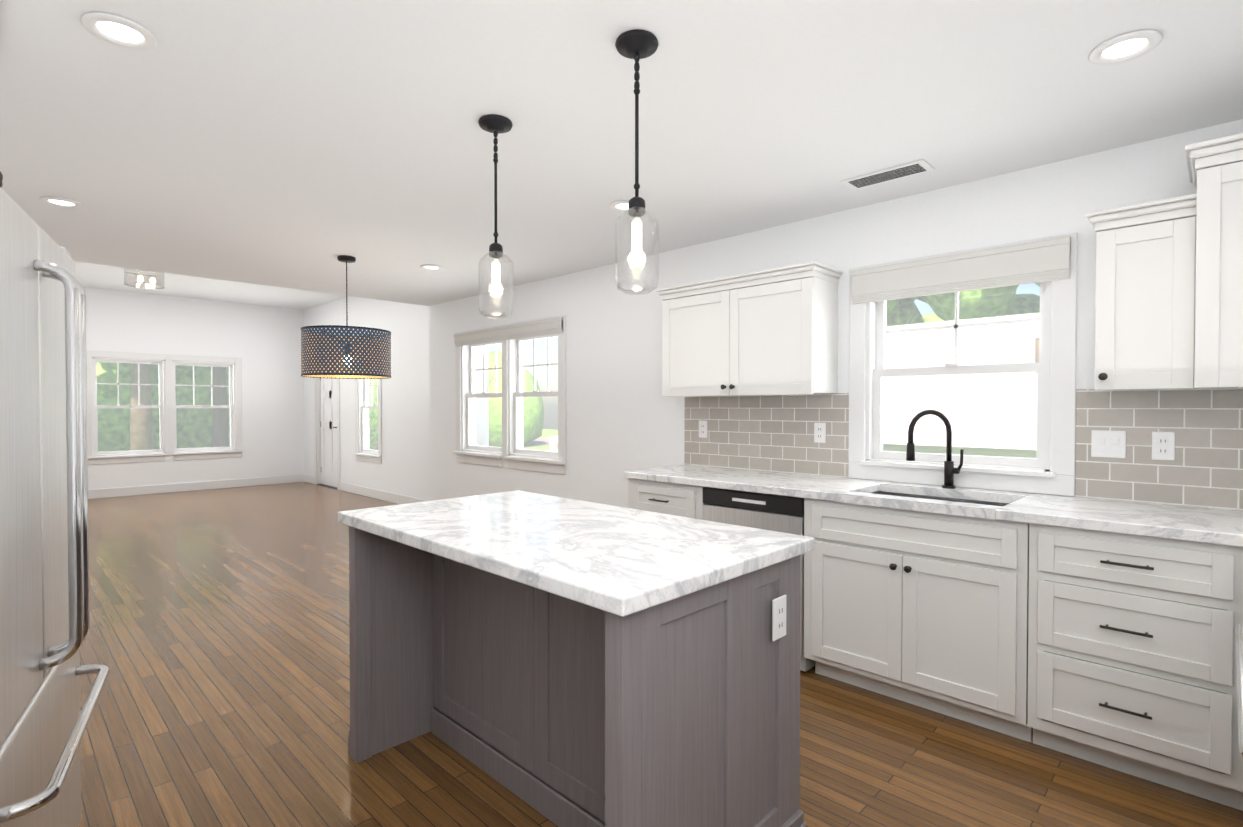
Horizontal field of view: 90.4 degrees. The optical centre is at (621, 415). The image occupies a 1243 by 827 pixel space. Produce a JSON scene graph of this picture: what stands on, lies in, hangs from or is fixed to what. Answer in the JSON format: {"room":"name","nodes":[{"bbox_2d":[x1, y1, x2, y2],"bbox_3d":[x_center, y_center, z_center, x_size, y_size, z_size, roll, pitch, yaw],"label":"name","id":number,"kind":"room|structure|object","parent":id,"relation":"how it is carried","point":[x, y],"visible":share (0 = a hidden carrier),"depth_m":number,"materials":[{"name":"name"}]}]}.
{"room":"kitchen","nodes":[
{"label":"kitchen","id":0,"kind":"room"},
{"bbox_2d":[83,287,304,489],"bbox_3d":[-7.254,-0.318,9.174,0.150,3.000,4.700,1,1,44],"label":"wall","id":1,"kind":"structure","parent":0,"point":[263,343],"depth_m":9.96,"materials":[{"name":"white paint"}]},
{"bbox_2d":[86,350,242,464],"bbox_3d":[-6.951,-0.119,9.454,0.195,1.625,1.960,1,1,44],"label":"window","id":2,"kind":"structure","parent":1,"relation":"in","point":[167,406],"depth_m":9.40,"materials":[{"name":"white wood"}]},
{"bbox_2d":[88,474,303,498],"bbox_3d":[-7.137,1.117,9.196,0.013,0.130,4.530,1,1,44],"label":"baseboard","id":3,"kind":"structure","parent":1,"relation":"attached to","point":[218,484],"depth_m":9.61,"materials":[{"name":"white wood"}]},
{"bbox_2d":[74,261,345,309],"bbox_3d":[-5.255,-1.642,7.303,5.600,0.600,4.850,1,1,44],"label":"ceiling","id":4,"kind":"structure","parent":0,"point":[91,275],"depth_m":8.89,"materials":[{"name":"white paint"}]},
{"bbox_2d":[124,268,164,288],"bbox_3d":[-5.074,-1.579,6.560,0.344,0.406,0.344,1,1,44],"label":"ceiling light","id":5,"kind":"object","parent":4,"relation":"hanging from","point":[140,279],"visible":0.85,"depth_m":6.55,"materials":[{"name":"silver metal"}]},
{"bbox_2d":[304,296,429,500],"bbox_3d":[-3.646,-0.316,9.035,5.500,3.000,0.150,1,1,44],"label":"wall","id":6,"kind":"structure","parent":0,"point":[403,468],"depth_m":8.40,"materials":[{"name":"white paint"}]},
{"bbox_2d":[304,474,313,483],"bbox_3d":[-5.376,1.097,10.634,0.460,0.130,0.013,1,1,44],"label":"baseboard","id":7,"kind":"structure","parent":6,"relation":"attached to","point":[307,478],"depth_m":10.62,"materials":[{"name":"white"}]},
{"bbox_2d":[313,358,339,489],"bbox_3d":[-4.764,0.104,10.123,1.090,2.130,0.168,1,1,44],"label":"entry door","id":8,"kind":"structure","parent":6,"relation":"in","point":[327,437],"depth_m":10.24,"materials":[{"name":"white wood"}]},
{"bbox_2d":[353,363,381,463],"bbox_3d":[-3.641,-0.103,9.001,0.880,1.565,0.195,1,1,44],"label":"window","id":9,"kind":"structure","parent":6,"relation":"in","point":[364,452],"depth_m":9.20,"materials":[{"name":"white wood"}]},
{"bbox_2d":[340,482,426,503],"bbox_3d":[-3.079,1.128,8.385,3.749,0.130,0.013,1,1,44],"label":"baseboard","id":10,"kind":"structure","parent":6,"relation":"attached to","point":[369,492],"depth_m":8.72,"materials":[{"name":"white wood"}]},
{"bbox_2d":[0,0,1242,305],"bbox_3d":[-0.968,-1.205,2.761,7.090,0.150,4.350,1,1,44],"label":"ceiling","id":11,"kind":"structure","parent":0,"point":[296,144],"depth_m":2.32,"materials":[{"name":"white paint"}]},
{"bbox_2d":[39,196,83,207],"bbox_3d":[-2.974,-1.131,3.278,0.176,0.011,0.176,1,1,44],"label":"recessed light","id":12,"kind":"object","parent":11,"relation":"in","point":[60,202],"visible":0.96,"depth_m":3.27,"materials":[{"name":"white"}]},
{"bbox_2d":[80,12,157,49],"bbox_3d":[-1.452,-1.110,1.788,0.176,0.011,0.176,1,1,44],"label":"recessed light","id":13,"kind":"object","parent":11,"relation":"in","point":[120,31],"visible":1,"depth_m":1.78,"materials":[{"name":"white"}]},
{"bbox_2d":[301,255,390,378],"bbox_3d":[-2.004,-0.717,4.503,0.604,0.874,0.604,1,1,44],"label":"drum pendant light","id":14,"kind":"object","parent":11,"relation":"hanging from","point":[356,350],"visible":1,"depth_m":4.27,"materials":[{"name":"black metal"}]},
{"bbox_2d":[420,264,443,269],"bbox_3d":[-1.477,-1.151,4.807,0.176,0.011,0.176,1,1,44],"label":"recessed light","id":15,"kind":"object","parent":11,"relation":"in","point":[431,267],"visible":1,"depth_m":4.79,"materials":[{"name":"white"}]},
{"bbox_2d":[478,114,512,318],"bbox_3d":[-0.483,-0.750,2.369,0.132,0.750,0.132,1,1,44],"label":"pendant light","id":16,"kind":"object","parent":11,"relation":"hanging from","point":[495,124],"visible":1,"depth_m":2.36,"materials":[{"name":"clear glass"}]},
{"bbox_2d":[610,200,628,211],"bbox_3d":[0.023,-1.131,3.338,0.176,0.011,0.176,1,1,44],"label":"recessed light","id":17,"kind":"object","parent":11,"relation":"in","point":[621,205],"visible":0.52,"depth_m":3.33,"materials":[{"name":"white"}]},
{"bbox_2d":[615,29,658,294],"bbox_3d":[0.046,-0.742,1.851,0.132,0.750,0.132,1,1,44],"label":"pendant light","id":18,"kind":"object","parent":11,"relation":"hanging from","point":[636,45],"visible":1,"depth_m":1.84,"materials":[{"name":"clear glass"}]},
{"bbox_2d":[840,159,934,189],"bbox_3d":[1.244,-1.126,2.898,0.380,0.010,0.150,1,1,44],"label":"ceiling vent","id":19,"kind":"object","parent":11,"relation":"in","point":[893,173],"visible":0.98,"depth_m":2.88,"materials":[{"name":"white metal"}]},
{"bbox_2d":[1088,30,1162,64],"bbox_3d":[1.524,-1.111,1.869,0.176,0.011,0.176,1,1,44],"label":"recessed light","id":20,"kind":"object","parent":11,"relation":"in","point":[1125,47],"visible":0.98,"depth_m":1.86,"materials":[{"name":"white"}]},
{"bbox_2d":[79,482,1242,826],"bbox_3d":[-2.758,1.291,4.898,12.590,0.100,4.850,1,1,44],"label":"floor","id":21,"kind":"structure","parent":0,"point":[217,640],"depth_m":2.48,"materials":[{"name":"brown wood"}]},
{"bbox_2d":[0,171,2,187],"bbox_3d":[-1.741,0.099,1.224,1.200,2.385,0.738,1,1,44],"label":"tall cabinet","id":22,"kind":"object","parent":21,"relation":"on","point":[1,179],"visible":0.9,"depth_m":1.45,"materials":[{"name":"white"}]},
{"bbox_2d":[0,187,109,826],"bbox_3d":[-1.654,0.405,1.321,0.783,1.770,0.910,-1,1,-33],"label":"refrigerator","id":23,"kind":"object","parent":21,"relation":"on","point":[44,589],"visible":1,"depth_m":1.46,"materials":[{"name":"grey metal"}]},
{"bbox_2d":[348,526,805,826],"bbox_3d":[-0.227,0.840,2.080,1.464,0.880,0.795,1,1,44],"label":"kitchen island","id":24,"kind":"object","parent":21,"relation":"on","point":[561,711],"visible":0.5,"depth_m":1.84,"materials":[{"name":"grey wood"}]},
{"bbox_2d":[338,491,814,616],"bbox_3d":[-0.239,0.380,2.062,1.480,0.040,0.820,1,1,44],"label":"island countertop","id":25,"kind":"structure","parent":24,"relation":"on","point":[620,561],"depth_m":1.76,"materials":[{"name":"white stone"}]},
{"bbox_2d":[772,595,785,640],"bbox_3d":[0.441,0.565,1.720,0.008,0.115,0.070,1,1,44],"label":"outlet","id":26,"kind":"object","parent":24,"relation":"attached to","point":[778,617],"visible":0.98,"depth_m":1.71,"materials":[{"name":"white plastic"}]},
{"bbox_2d":[703,487,814,671],"bbox_3d":[0.864,0.828,3.391,0.599,0.868,0.606,1,1,44],"label":"dishwasher","id":27,"kind":"object","parent":21,"relation":"on","point":[779,513],"visible":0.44,"depth_m":3.11,"materials":[{"name":"grey metal"}]},
{"bbox_2d":[1220,545,1242,810],"bbox_3d":[2.395,0.845,1.909,0.746,0.874,0.596,1,1,44],"label":"base cabinet","id":28,"kind":"object","parent":21,"relation":"on","point":[1231,557],"depth_m":1.94,"materials":[{"name":"white wood"}]},
{"bbox_2d":[1234,622,1242,755],"bbox_3d":[1.287,0.767,0.783,0.724,1.060,0.756,1,1,44],"label":"range","id":29,"kind":"object","parent":21,"relation":"on","point":[1238,631],"visible":1,"depth_m":1.01,"materials":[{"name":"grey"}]},
{"bbox_2d":[429,119,1242,507],"bbox_3d":[0.676,-0.253,4.453,7.090,3.000,0.650,1,1,44],"label":"wall","id":30,"kind":"structure","parent":0,"point":[623,413],"depth_m":4.29,"materials":[{"name":"white paint"}]},
{"bbox_2d":[453,315,565,474],"bbox_3d":[-1.032,-0.178,5.746,1.720,1.325,0.195,1,1,44],"label":"dining room window","id":31,"kind":"structure","parent":30,"relation":"in","point":[511,449],"depth_m":5.69,"materials":[{"name":"white"}]},
{"bbox_2d":[454,317,562,346],"bbox_3d":[-1.093,-0.755,5.677,1.680,0.130,0.029,1,1,44],"label":"window blind","id":32,"kind":"object","parent":31,"relation":"attached to","point":[530,329],"visible":1,"depth_m":5.57,"materials":[{"name":"white fabric"}]},
{"bbox_2d":[656,261,842,396],"bbox_3d":[0.726,-0.463,3.708,1.100,0.690,0.333,1,1,44],"label":"upper cabinet","id":33,"kind":"object","parent":30,"relation":"attached to","point":[773,331],"visible":1,"depth_m":3.50,"materials":[{"name":"white wood"}]},
{"bbox_2d":[848,232,1077,496],"bbox_3d":[1.670,-0.227,3.102,1.020,1.155,0.190,1,1,44],"label":"window","id":34,"kind":"structure","parent":30,"relation":"in","point":[1050,469],"depth_m":2.98,"materials":[{"name":"white"}]},
{"bbox_2d":[851,236,1070,303],"bbox_3d":[1.608,-0.694,3.033,0.980,0.180,0.029,1,1,44],"label":"blinds","id":35,"kind":"object","parent":34,"relation":"attached to","point":[1035,262],"visible":0.98,"depth_m":2.97,"materials":[{"name":"white fabric"}]},
{"bbox_2d":[684,387,1242,510],"bbox_3d":[1.652,0.117,3.040,3.408,0.471,0.008,1,1,44],"label":"tile backsplash","id":36,"kind":"structure","parent":30,"relation":"attached to","point":[775,433],"depth_m":2.63,"materials":[{"name":"grey tile"}]},
{"bbox_2d":[699,420,706,437],"bbox_3d":[0.544,0.092,4.115,0.070,0.115,0.008,1,1,44],"label":"outlet","id":37,"kind":"object","parent":36,"relation":"attached to","point":[702,428],"visible":1,"depth_m":4.11,"materials":[{"name":"white plastic"}]},
{"bbox_2d":[814,423,825,442],"bbox_3d":[1.137,0.100,3.534,0.070,0.115,0.008,1,1,44],"label":"outlet","id":38,"kind":"object","parent":36,"relation":"attached to","point":[819,432],"visible":1,"depth_m":3.53,"materials":[{"name":"white plastic"}]},
{"bbox_2d":[1091,430,1125,457],"bbox_3d":[2.068,0.122,2.620,0.116,0.115,0.011,1,1,44],"label":"light switch","id":39,"kind":"object","parent":36,"relation":"attached to","point":[1108,444],"visible":1,"depth_m":2.62,"materials":[{"name":"white plastic"}]},
{"bbox_2d":[1152,432,1174,460],"bbox_3d":[2.194,0.124,2.499,0.070,0.115,0.008,1,1,44],"label":"outlet","id":40,"kind":"object","parent":36,"relation":"attached to","point":[1163,445],"visible":1,"depth_m":2.50,"materials":[{"name":"white plastic"}]},
{"bbox_2d":[1085,133,1242,389],"bbox_3d":[2.301,-0.513,2.092,1.150,0.836,0.438,1,1,44],"label":"upper cabinet","id":41,"kind":"object","parent":30,"relation":"attached to","point":[1169,296],"visible":1,"depth_m":2.25,"materials":[{"name":"white wood"}]},
{"bbox_2d":[625,465,1242,546],"bbox_3d":[1.443,0.487,2.811,3.377,0.264,0.632,1,1,44],"label":"countertop","id":42,"kind":"structure","parent":0,"point":[1200,524],"depth_m":2.57,"materials":[{"name":"white stone"}]},
{"bbox_2d":[906,409,963,488],"bbox_3d":[1.515,0.162,2.975,0.211,0.382,0.207,1,1,44],"label":"faucet","id":43,"kind":"object","parent":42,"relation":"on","point":[950,470],"visible":1,"depth_m":2.98,"materials":[{"name":"black metal"}]},
{"label":"outside","id":44,"kind":"structure","parent":0,"visible":0},
{"bbox_2d":[97,282,1039,458],"bbox_3d":[-8.193,-3.413,12.640,60.000,13.168,60.000,1,1,44],"label":"landscape","id":45,"kind":"structure","parent":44,"point":[213,420],"depth_m":9.49,"materials":[{"name":"green plant"}]}
]}

